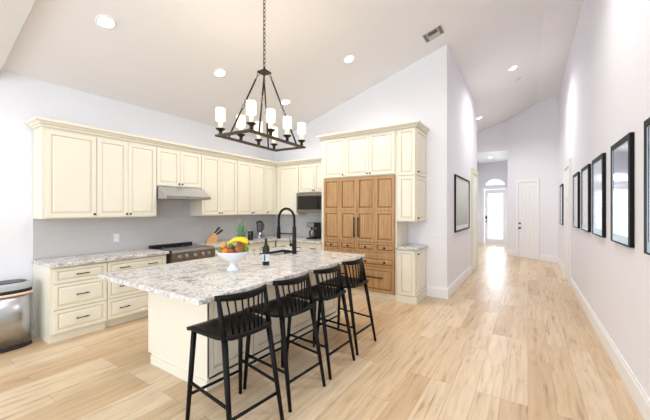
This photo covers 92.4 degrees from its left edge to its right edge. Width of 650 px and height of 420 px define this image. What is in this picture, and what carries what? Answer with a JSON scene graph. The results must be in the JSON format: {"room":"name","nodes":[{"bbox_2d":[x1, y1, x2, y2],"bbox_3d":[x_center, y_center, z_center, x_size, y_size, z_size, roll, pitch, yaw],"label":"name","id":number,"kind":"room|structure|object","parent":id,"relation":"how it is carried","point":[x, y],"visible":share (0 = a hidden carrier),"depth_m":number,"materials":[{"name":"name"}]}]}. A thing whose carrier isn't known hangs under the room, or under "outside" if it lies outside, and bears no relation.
{"room":"kitchen","nodes":[
{"label":"kitchen","id":0,"kind":"room"},
{"bbox_2d":[0,70,273,333],"bbox_3d":[-3.215,-0.059,4.568,0.120,3.187,7.349,0,0,33],"label":"wall","id":1,"kind":"structure","parent":0,"point":[22,98],"depth_m":3.85,"materials":[{"name":"paint"}]},
{"bbox_2d":[33,126,96,218],"bbox_3d":[-3.297,-0.438,3.976,0.368,1.096,0.550,0,0,33],"label":"upper cabinet","id":2,"kind":"object","parent":1,"relation":"attached to","point":[64,161],"visible":1,"depth_m":3.84,"materials":[{"name":"beige paint"}]},
{"bbox_2d":[25,116,321,165],"bbox_3d":[-1.768,-1.030,5.051,1.454,0.086,4.287,0,0,37],"label":"crown molding","id":3,"kind":"structure","parent":2,"relation":"on","point":[34,122],"depth_m":4.62,"materials":[{"name":"beige paint"}]},
{"bbox_2d":[113,234,118,241],"bbox_3d":[-3.093,0.419,4.622,0.008,0.125,0.080,0,0,33],"label":"outlet","id":4,"kind":"object","parent":1,"relation":"attached to","point":[115,236],"visible":1,"depth_m":4.61,"materials":[{"name":"white plastic"}]},
{"bbox_2d":[96,135,155,217],"bbox_3d":[-2.929,-0.438,4.541,0.368,1.096,0.791,0,0,33],"label":"upper cabinet","id":5,"kind":"object","parent":1,"relation":"attached to","point":[126,170],"visible":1,"depth_m":4.41,"materials":[{"name":"beige paint"}]},
{"bbox_2d":[33,200,321,259],"bbox_3d":[-1.676,0.126,5.199,1.770,0.984,4.372,0,0,33],"label":"wall","id":6,"kind":"structure","parent":1,"relation":"attached to","point":[173,222],"depth_m":5.00,"materials":[{"name":"tile"}]},
{"bbox_2d":[156,146,200,188],"bbox_3d":[-2.499,-0.676,5.202,0.368,0.620,0.780,0,0,33],"label":"upper cabinet","id":7,"kind":"object","parent":1,"relation":"attached to","point":[174,167],"visible":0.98,"depth_m":5.07,"materials":[{"name":"beige paint"}]},
{"bbox_2d":[156,186,210,200],"bbox_3d":[-2.400,-0.263,5.138,0.606,0.202,0.770,0,0,33],"label":"range hood","id":8,"kind":"object","parent":7,"relation":"attached to","point":[162,192],"visible":0.95,"depth_m":4.96,"materials":[{"name":"metal"}]},
{"bbox_2d":[190,153,236,215],"bbox_3d":[-2.066,-0.438,5.867,0.368,1.096,0.798,0,0,33],"label":"upper cabinet","id":9,"kind":"object","parent":1,"relation":"attached to","point":[218,174],"visible":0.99,"depth_m":5.73,"materials":[{"name":"beige paint"}]},
{"bbox_2d":[237,160,265,214],"bbox_3d":[-1.629,-0.438,6.539,0.368,1.096,0.798,0,0,33],"label":"upper cabinet","id":10,"kind":"object","parent":1,"relation":"attached to","point":[251,176],"visible":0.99,"depth_m":6.43,"materials":[{"name":"beige paint"}]},
{"bbox_2d":[265,164,275,214],"bbox_3d":[-1.240,-0.438,7.136,0.368,1.096,0.618,0,0,33],"label":"upper cabinet","id":11,"kind":"object","parent":1,"relation":"attached to","point":[270,170],"visible":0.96,"depth_m":6.91,"materials":[{"name":"beige paint"}]},
{"bbox_2d":[1,0,582,141],"bbox_3d":[0.448,-2.481,4.720,6.153,1.807,16.400,0,0,33],"label":"ceiling","id":12,"kind":"structure","parent":0,"point":[163,56],"depth_m":4.58,"materials":[{"name":"paint"}]},
{"bbox_2d":[0,0,34,70],"bbox_3d":[-1.417,-2.384,1.856,5.853,1.761,0.325,0,0,33],"label":"beam","id":13,"kind":"structure","parent":12,"relation":"attached to","point":[13,13],"depth_m":2.99,"materials":[{"name":"paint"}]},
{"bbox_2d":[95,15,116,28],"bbox_3d":[-2.363,-2.022,3.364,0.182,0.061,0.189,0,0,40],"label":"recessed light","id":14,"kind":"object","parent":12,"relation":"in","point":[104,21],"visible":1,"depth_m":3.36,"materials":[{"name":"white"}]},
{"bbox_2d":[213,69,226,76],"bbox_3d":[-1.553,-2.021,4.614,0.182,0.061,0.189,0,0,40],"label":"recessed light","id":15,"kind":"object","parent":12,"relation":"in","point":[219,72],"visible":1,"depth_m":4.61,"materials":[{"name":"white"}]},
{"bbox_2d":[215,0,305,151],"bbox_3d":[-0.663,-1.592,3.400,0.504,1.728,0.950,0,0,30],"label":"chandelier","id":16,"kind":"object","parent":12,"relation":"hanging from","point":[250,104],"visible":1,"depth_m":3.34,"materials":[{"name":"brown metal"}]},
{"bbox_2d":[281,99,290,104],"bbox_3d":[-0.741,-2.021,5.863,0.182,0.061,0.189,0,0,40],"label":"recessed light","id":17,"kind":"object","parent":12,"relation":"in","point":[286,101],"visible":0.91,"depth_m":5.85,"materials":[{"name":"white"}]},
{"bbox_2d":[343,55,354,62],"bbox_3d":[0.391,-2.445,5.067,0.182,0.061,0.189,0,0,40],"label":"recessed light","id":18,"kind":"object","parent":12,"relation":"in","point":[350,58],"visible":1,"depth_m":5.06,"materials":[{"name":"white"}]},
{"bbox_2d":[422,24,444,42],"bbox_3d":[1.732,-2.804,4.982,0.288,0.094,0.260,0,0,33],"label":"ceiling vent","id":19,"kind":"object","parent":12,"relation":"in","point":[438,30],"visible":1,"depth_m":4.97,"materials":[{"name":"metal"}]},
{"bbox_2d":[0,244,643,419],"bbox_3d":[1.375,1.594,6.145,6.800,0.120,19.800,0,0,33],"label":"floor","id":20,"kind":"structure","parent":0,"point":[514,340],"depth_m":3.01,"materials":[{"name":"brown wood"}]},
{"bbox_2d":[0,279,32,353],"bbox_3d":[-3.558,1.168,3.434,0.329,0.730,0.498,0,0,33],"label":"trash can","id":21,"kind":"object","parent":20,"relation":"on","point":[15,294],"visible":1,"depth_m":3.42,"materials":[{"name":"metal"}]},
{"bbox_2d":[33,262,106,343],"bbox_3d":[-3.182,1.097,3.910,0.632,0.873,0.564,0,0,33],"label":"base cabinet","id":22,"kind":"object","parent":20,"relation":"on","point":[69,302],"visible":0.99,"depth_m":3.72,"materials":[{"name":"beige paint"}]},
{"bbox_2d":[32,248,168,267],"bbox_3d":[-2.964,0.639,4.241,0.639,0.040,1.385,0,0,33],"label":"countertop","id":23,"kind":"structure","parent":22,"relation":"on","point":[56,262],"depth_m":4.03,"materials":[{"name":"stone"}]},
{"bbox_2d":[105,254,165,327],"bbox_3d":[-2.811,1.097,4.480,0.632,0.873,0.788,0,0,33],"label":"base cabinet","id":24,"kind":"object","parent":20,"relation":"on","point":[124,303],"visible":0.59,"depth_m":4.20,"materials":[{"name":"beige paint"}]},
{"bbox_2d":[149,242,214,263],"bbox_3d":[-2.324,1.056,5.125,0.723,0.954,0.755,0,0,33],"label":"range","id":25,"kind":"object","parent":20,"relation":"on","point":[184,251],"visible":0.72,"depth_m":4.98,"materials":[{"name":"metal"}]},
{"bbox_2d":[149,244,209,251],"bbox_3d":[-2.361,0.627,5.149,0.635,0.023,0.755,0,0,33],"label":"cooktop","id":26,"kind":"object","parent":25,"relation":"in","point":[166,247],"depth_m":5.07,"materials":[{"name":"black metal"}]},
{"bbox_2d":[185,284,283,419],"bbox_3d":[-0.649,1.052,2.263,0.553,0.968,0.484,0,0,39],"label":"bar stool","id":27,"kind":"object","parent":20,"relation":"on","point":[238,325],"visible":1,"depth_m":2.23,"materials":[{"name":"black wood"}]},
{"bbox_2d":[148,252,336,390],"bbox_3d":[-0.808,1.097,3.779,0.952,0.873,2.147,0,0,33],"label":"kitchen island","id":28,"kind":"object","parent":20,"relation":"on","point":[169,338],"visible":0.25,"depth_m":2.93,"materials":[{"name":"beige paint"}]},
{"bbox_2d":[98,247,364,305],"bbox_3d":[-0.811,0.639,3.648,1.569,0.040,2.600,0,0,33],"label":"island countertop","id":29,"kind":"structure","parent":28,"relation":"on","point":[197,282],"depth_m":3.02,"materials":[{"name":"stone"}]},
{"bbox_2d":[215,249,250,270],"bbox_3d":[-0.939,0.521,3.195,0.353,0.196,0.353,0,0,33],"label":"fruit bowl","id":30,"kind":"object","parent":29,"relation":"on","point":[233,258],"visible":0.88,"depth_m":3.11,"materials":[{"name":"white ceramic"}]},
{"bbox_2d":[227,237,249,244],"bbox_3d":[-0.876,0.322,3.195,0.224,0.084,0.105,0,0,0],"label":"banana bunch","id":31,"kind":"object","parent":30,"relation":"in","point":[236,239],"visible":1,"depth_m":3.15,"materials":[{"name":"yellow food"}]},
{"bbox_2d":[234,245,242,252],"bbox_3d":[-0.867,0.402,3.135,0.092,0.091,0.092,0,0,39],"label":"mango","id":32,"kind":"object","parent":30,"relation":"in","point":[238,249],"visible":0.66,"depth_m":3.10,"materials":[{"name":"brown food"}]},
{"bbox_2d":[234,219,249,246],"bbox_3d":[-0.881,0.286,3.301,0.173,0.375,0.180,0,0,-2],"label":"pineapple","id":33,"kind":"object","parent":30,"relation":"in","point":[241,233],"visible":0.5,"depth_m":3.27,"materials":[{"name":"green plant"}]},
{"bbox_2d":[243,245,248,251],"bbox_3d":[-0.819,0.402,3.215,0.068,0.081,0.068,0,0,20],"label":"pear","id":34,"kind":"object","parent":30,"relation":"in","point":[245,248],"visible":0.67,"depth_m":3.19,"materials":[{"name":"green food"}]},
{"bbox_2d":[262,238,269,265],"bbox_3d":[-0.659,0.469,3.482,0.079,0.300,0.079,0,0,33],"label":"wine bottle","id":35,"kind":"object","parent":29,"relation":"on","point":[265,250],"visible":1,"depth_m":3.45,"materials":[{"name":"black glass"}]},
{"bbox_2d":[259,250,298,253],"bbox_3d":[-0.660,0.748,4.522,0.356,0.252,0.576,0,0,33],"label":"sink","id":36,"kind":"object","parent":29,"relation":"in","point":[277,251],"visible":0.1,"depth_m":4.77,"materials":[{"name":"black metal"}]},
{"bbox_2d":[277,207,296,253],"bbox_3d":[-0.551,0.293,4.457,0.354,0.651,0.068,0,0,33],"label":"faucet","id":37,"kind":"object","parent":29,"relation":"on","point":[293,244],"visible":1,"depth_m":4.38,"materials":[{"name":"black metal"}]},
{"bbox_2d":[215,241,274,256],"bbox_3d":[-1.718,1.097,6.159,0.632,0.873,1.588,0,0,33],"label":"base cabinet","id":38,"kind":"object","parent":20,"relation":"on","point":[258,246],"visible":0.1,"depth_m":6.24,"materials":[{"name":"beige paint"}]},
{"bbox_2d":[194,235,321,247],"bbox_3d":[-1.085,0.639,6.102,1.757,0.040,2.194,0,0,33],"label":"countertop","id":39,"kind":"structure","parent":38,"relation":"on","point":[274,237],"depth_m":6.24,"materials":[{"name":"stone"}]},
{"bbox_2d":[206,232,217,242],"bbox_3d":[-2.103,0.519,5.807,0.200,0.200,0.110,0,0,-27],"label":"knife block","id":40,"kind":"object","parent":39,"relation":"on","point":[213,237],"visible":1,"depth_m":5.77,"materials":[{"name":"brown wood"}]},
{"bbox_2d":[248,230,252,239],"bbox_3d":[-1.518,0.517,6.357,0.088,0.202,0.088,0,0,33],"label":"canister","id":41,"kind":"object","parent":39,"relation":"on","point":[250,236],"visible":0.92,"depth_m":6.32,"materials":[{"name":"black plastic"}]},
{"bbox_2d":[255,220,263,238],"bbox_3d":[-1.394,0.426,6.730,0.217,0.384,0.176,0,0,33],"label":"blender","id":42,"kind":"object","parent":39,"relation":"on","point":[259,235],"visible":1,"depth_m":6.68,"materials":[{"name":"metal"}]},
{"bbox_2d":[307,222,320,238],"bbox_3d":[-0.249,0.446,6.583,0.200,0.344,0.278,0,0,33],"label":"coffee maker","id":43,"kind":"object","parent":39,"relation":"on","point":[315,231],"visible":1,"depth_m":6.54,"materials":[{"name":"black plastic"}]},
{"bbox_2d":[243,272,325,412],"bbox_3d":[-0.344,1.052,2.695,0.553,0.968,0.484,0,0,37],"label":"bar stool","id":44,"kind":"object","parent":20,"relation":"on","point":[283,307],"visible":0.93,"depth_m":2.63,"materials":[{"name":"black wood"}]},
{"bbox_2d":[276,241,321,250],"bbox_3d":[-0.415,1.097,6.598,1.176,0.873,0.632,0,0,33],"label":"base cabinet","id":45,"kind":"object","parent":20,"relation":"on","point":[300,245],"visible":0.23,"depth_m":6.29,"materials":[{"name":"beige paint"}]},
{"bbox_2d":[286,264,354,379],"bbox_3d":[-0.043,1.052,3.147,0.553,0.968,0.484,0,0,35],"label":"bar stool","id":46,"kind":"object","parent":20,"relation":"on","point":[321,293],"visible":0.91,"depth_m":3.08,"materials":[{"name":"black wood"}]},
{"bbox_2d":[317,257,376,354],"bbox_3d":[0.250,1.052,3.616,0.553,0.968,0.484,0,0,35],"label":"bar stool","id":47,"kind":"object","parent":20,"relation":"on","point":[350,282],"visible":0.82,"depth_m":3.55,"materials":[{"name":"black wood"}]},
{"bbox_2d":[322,130,407,300],"bbox_3d":[0.716,0.096,5.864,1.510,2.874,0.644,0,0,33],"label":"tall cabinet","id":48,"kind":"object","parent":20,"relation":"on","point":[372,154],"visible":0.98,"depth_m":5.55,"materials":[{"name":"beige paint"}]},
{"bbox_2d":[324,175,394,294],"bbox_3d":[0.712,0.424,5.829,1.426,2.020,0.615,0,0,33],"label":"refrigerator","id":49,"kind":"object","parent":48,"relation":"in","point":[359,212],"visible":0.8,"depth_m":5.50,"materials":[{"name":"brown wood"}]},
{"bbox_2d":[316,120,429,140],"bbox_3d":[0.843,-1.383,5.766,1.981,0.082,0.666,0,0,33],"label":"crown molding","id":50,"kind":"structure","parent":48,"relation":"on","point":[417,123],"depth_m":5.39,"materials":[{"name":"beige paint"}]},
{"bbox_2d":[396,247,426,304],"bbox_3d":[1.514,1.097,5.362,0.370,0.873,0.614,0,0,33],"label":"base cabinet","id":51,"kind":"object","parent":20,"relation":"on","point":[411,264],"visible":0.99,"depth_m":5.13,"materials":[{"name":"beige paint"}]},
{"bbox_2d":[396,243,427,250],"bbox_3d":[1.504,0.639,5.355,0.358,0.040,0.637,0,0,33],"label":"countertop","id":52,"kind":"structure","parent":51,"relation":"on","point":[416,247],"depth_m":5.23,"materials":[{"name":"stone"}]},
{"bbox_2d":[274,45,446,287],"bbox_3d":[0.467,-0.668,6.484,3.962,4.403,0.120,0,0,33],"label":"wall","id":53,"kind":"structure","parent":0,"point":[418,91],"depth_m":5.60,"materials":[{"name":"paint"}]},
{"bbox_2d":[276,164,306,214],"bbox_3d":[-0.765,-0.438,7.025,0.645,1.096,0.298,0,0,33],"label":"upper cabinet","id":54,"kind":"object","parent":53,"relation":"attached to","point":[287,176],"visible":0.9,"depth_m":6.89,"materials":[{"name":"beige paint"}]},
{"bbox_2d":[299,162,321,192],"bbox_3d":[-0.170,-0.671,6.618,0.788,0.630,0.330,0,0,33],"label":"upper cabinet","id":55,"kind":"object","parent":53,"relation":"attached to","point":[310,174],"visible":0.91,"depth_m":6.55,"materials":[{"name":"beige paint"}]},
{"bbox_2d":[296,192,321,212],"bbox_3d":[-0.193,-0.141,6.583,0.785,0.429,0.416,0,0,33],"label":"microwave","id":56,"kind":"object","parent":55,"relation":"attached to","point":[311,202],"visible":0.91,"depth_m":6.47,"materials":[{"name":"black glass"}]},
{"bbox_2d":[397,127,426,221],"bbox_3d":[1.515,-0.571,5.363,0.370,1.540,0.612,0,0,33],"label":"pantry cabinet","id":57,"kind":"object","parent":53,"relation":"attached to","point":[411,142],"visible":1,"depth_m":5.13,"materials":[{"name":"beige paint"}]},
{"bbox_2d":[427,285,447,298],"bbox_3d":[1.957,1.438,5.431,0.354,0.189,0.018,0,0,33],"label":"baseboard","id":58,"kind":"structure","parent":53,"relation":"attached to","point":[432,291],"depth_m":5.42,"materials":[{"name":"white wood"}]},
{"bbox_2d":[447,45,476,286],"bbox_3d":[3.074,-0.668,6.966,0.120,4.403,3.770,0,0,33],"label":"wall","id":59,"kind":"structure","parent":0,"point":[461,105],"depth_m":6.15,"materials":[{"name":"paint"}]},
{"bbox_2d":[447,265,471,298],"bbox_3d":[2.832,1.438,6.467,0.018,0.189,2.671,0,0,33],"label":"baseboard","id":60,"kind":"structure","parent":59,"relation":"attached to","point":[453,287],"depth_m":6.18,"materials":[{"name":"white wood"}]},
{"bbox_2d":[454,174,469,232],"bbox_3d":[2.900,-0.116,6.560,0.030,1.100,1.660,0,0,33],"label":"framed picture","id":61,"kind":"object","parent":59,"relation":"attached to","point":[461,185],"visible":1,"depth_m":6.44},
{"bbox_2d":[457,182,467,225],"bbox_3d":[2.898,-0.116,6.561,0.002,0.860,1.340,0,0,33],"label":"print","id":62,"kind":"object","parent":61,"relation":"attached to","point":[462,187],"depth_m":6.54},
{"bbox_2d":[471,168,477,271],"bbox_3d":[3.874,0.254,8.050,0.036,2.559,1.012,0,0,33],"label":"door","id":63,"kind":"structure","parent":59,"relation":"in","point":[474,173],"depth_m":7.98,"materials":[{"name":"yellow paint"}]},
{"bbox_2d":[477,162,507,239],"bbox_3d":[7.379,-0.241,13.536,1.500,3.550,0.140,0,0,33],"label":"wall","id":64,"kind":"structure","parent":0,"point":[486,172],"depth_m":13.65,"materials":[{"name":"paint"}]},
{"bbox_2d":[482,186,507,245],"bbox_3d":[7.353,0.269,13.478,1.002,2.529,0.116,0,0,33],"label":"door","id":65,"kind":"structure","parent":64,"relation":"in","point":[497,189],"depth_m":13.50,"materials":[{"name":"white wood"}]},
{"bbox_2d":[477,120,507,152],"bbox_3d":[5.467,-2.545,11.058,1.900,1.057,0.120,0,0,33],"label":"wall header","id":66,"kind":"structure","parent":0,"point":[494,138],"depth_m":10.76,"materials":[{"name":"paint"}]},
{"bbox_2d":[477,151,507,163],"bbox_3d":[6.580,-2.076,12.308,1.740,0.120,3.190,0,0,33],"label":"ceiling","id":67,"kind":"structure","parent":0,"point":[499,156],"depth_m":12.06,"materials":[{"name":"white paint"}]},
{"bbox_2d":[508,96,557,258],"bbox_3d":[6.492,-0.880,9.767,0.120,4.828,1.653,0,0,-19],"label":"wall","id":68,"kind":"structure","parent":0,"point":[533,132],"depth_m":9.45,"materials":[{"name":"paint"}]},
{"bbox_2d":[507,249,515,255],"bbox_3d":[6.212,1.438,10.373,0.018,0.189,0.324,0,0,-19],"label":"baseboard","id":69,"kind":"structure","parent":68,"relation":"attached to","point":[509,252],"depth_m":10.37,"materials":[{"name":"white wood"}]},
{"bbox_2d":[516,178,539,259],"bbox_3d":[6.362,0.281,9.831,0.083,2.504,0.792,0,0,-19],"label":"door","id":70,"kind":"structure","parent":68,"relation":"in","point":[527,194],"depth_m":9.80,"materials":[{"name":"white wood"}]},
{"bbox_2d":[540,254,557,262],"bbox_3d":[6.608,1.438,9.212,0.018,0.189,0.529,0,0,-19],"label":"baseboard","id":71,"kind":"structure","parent":68,"relation":"attached to","point":[543,257],"depth_m":9.20,"materials":[{"name":"white wood"}]},
{"bbox_2d":[558,0,649,397],"bbox_3d":[3.794,-0.880,4.386,0.120,4.828,10.890,0,0,33],"label":"wall","id":72,"kind":"structure","parent":0,"point":[604,94],"depth_m":3.31,"materials":[{"name":"paint"}]},
{"bbox_2d":[557,257,563,273],"bbox_3d":[6.103,1.438,8.061,0.018,0.189,2.110,0,0,33],"label":"baseboard","id":73,"kind":"structure","parent":72,"relation":"attached to","point":[559,262],"depth_m":8.07,"materials":[{"name":"white wood"}]},
{"bbox_2d":[560,184,563,224],"bbox_3d":[5.937,-0.126,7.817,0.030,1.000,0.720,0,0,33],"label":"framed mirror","id":74,"kind":"object","parent":72,"relation":"attached to","point":[561,185],"visible":1,"depth_m":7.52,"materials":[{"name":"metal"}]},
{"bbox_2d":[560,187,561,220],"bbox_3d":[5.932,-0.141,7.820,0.005,0.863,0.614,0,0,33],"label":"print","id":75,"kind":"object","parent":74,"relation":"attached to","point":[560,187],"depth_m":7.89,"materials":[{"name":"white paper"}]},
{"bbox_2d":[563,158,570,285],"bbox_3d":[5.204,0.254,6.701,0.041,2.559,1.142,0,0,33],"label":"door","id":76,"kind":"structure","parent":72,"relation":"in","point":[567,166],"depth_m":6.63,"materials":[{"name":"white wood"}]},
{"bbox_2d":[573,172,579,227],"bbox_3d":[4.409,-0.160,5.470,0.030,0.943,0.700,0,0,33],"label":"framed mirror","id":77,"kind":"object","parent":72,"relation":"attached to","point":[576,177],"visible":1,"depth_m":5.38,"materials":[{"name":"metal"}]},
{"bbox_2d":[574,176,576,222],"bbox_3d":[4.405,-0.175,5.473,0.005,0.806,0.594,0,0,33],"label":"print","id":78,"kind":"object","parent":77,"relation":"attached to","point":[575,177],"depth_m":5.49,"materials":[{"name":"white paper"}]},
{"bbox_2d":[581,164,590,231],"bbox_3d":[3.825,-0.160,4.574,0.030,0.943,0.700,0,0,33],"label":"framed mirror","id":79,"kind":"object","parent":72,"relation":"attached to","point":[585,171],"visible":1,"depth_m":4.46,"materials":[{"name":"mirror"}]},
{"bbox_2d":[582,169,587,225],"bbox_3d":[3.821,-0.175,4.577,0.005,0.806,0.594,0,0,33],"label":"mirror glass","id":80,"kind":"object","parent":79,"relation":"attached to","point":[584,171],"depth_m":4.56,"materials":[{"name":"silver glass"}]},
{"bbox_2d":[592,153,605,237],"bbox_3d":[3.291,-0.160,3.752,0.030,0.943,0.700,0,0,33],"label":"framed mirror","id":81,"kind":"object","parent":72,"relation":"attached to","point":[599,163],"visible":1,"depth_m":3.65,"materials":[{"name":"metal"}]},
{"bbox_2d":[593,159,601,229],"bbox_3d":[3.286,-0.175,3.755,0.005,0.806,0.594,0,0,33],"label":"mirror glass","id":82,"kind":"object","parent":81,"relation":"attached to","point":[597,164],"depth_m":3.75,"materials":[{"name":"silver glass"}]},
{"bbox_2d":[570,277,649,419],"bbox_3d":[2.833,1.438,3.036,0.018,0.189,7.580,0,0,33],"label":"baseboard","id":83,"kind":"structure","parent":72,"relation":"attached to","point":[636,391],"depth_m":2.91,"materials":[{"name":"white wood"}]},
{"bbox_2d":[611,132,634,247],"bbox_3d":[2.691,-0.160,2.830,0.030,0.943,0.700,0,0,33],"label":"framed mirror","id":84,"kind":"object","parent":72,"relation":"attached to","point":[622,151],"visible":1,"depth_m":2.73,"materials":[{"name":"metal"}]},
{"bbox_2d":[613,141,627,236],"bbox_3d":[2.686,-0.175,2.833,0.005,0.806,0.594,0,0,33],"label":"mirror glass","id":85,"kind":"object","parent":84,"relation":"attached to","point":[620,151],"depth_m":2.82,"materials":[{"name":"silver glass"}]},
{"bbox_2d":[644,117,649,254],"bbox_3d":[2.107,-0.160,1.934,0.030,0.943,0.700,0,0,33],"label":"framed mirror","id":86,"kind":"object","parent":72,"relation":"attached to","point":[647,121],"visible":1,"depth_m":2.19,"materials":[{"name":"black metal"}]},
{"bbox_2d":[647,126,649,242],"bbox_3d":[2.103,-0.175,1.937,0.005,0.806,0.594,0,0,33],"label":"mirror glass","id":87,"kind":"object","parent":86,"relation":"attached to","point":[648,127],"depth_m":2.17,"materials":[{"name":"silver glass"}]},
{"bbox_3d":[-0.996,0.418,3.116,0.076,0.075,0.076,0,0,12],"label":"orange","id":88,"kind":"object","parent":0,"visible":0},
{"bbox_2d":[220,242,226,247],"bbox_3d":[-1.025,0.357,3.154,0.066,0.066,0.066,0,0,-3],"label":"peach","id":89,"kind":"object","parent":88,"relation":"on","point":[223,245],"visible":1,"depth_m":3.13,"materials":[{"name":"orange food"}]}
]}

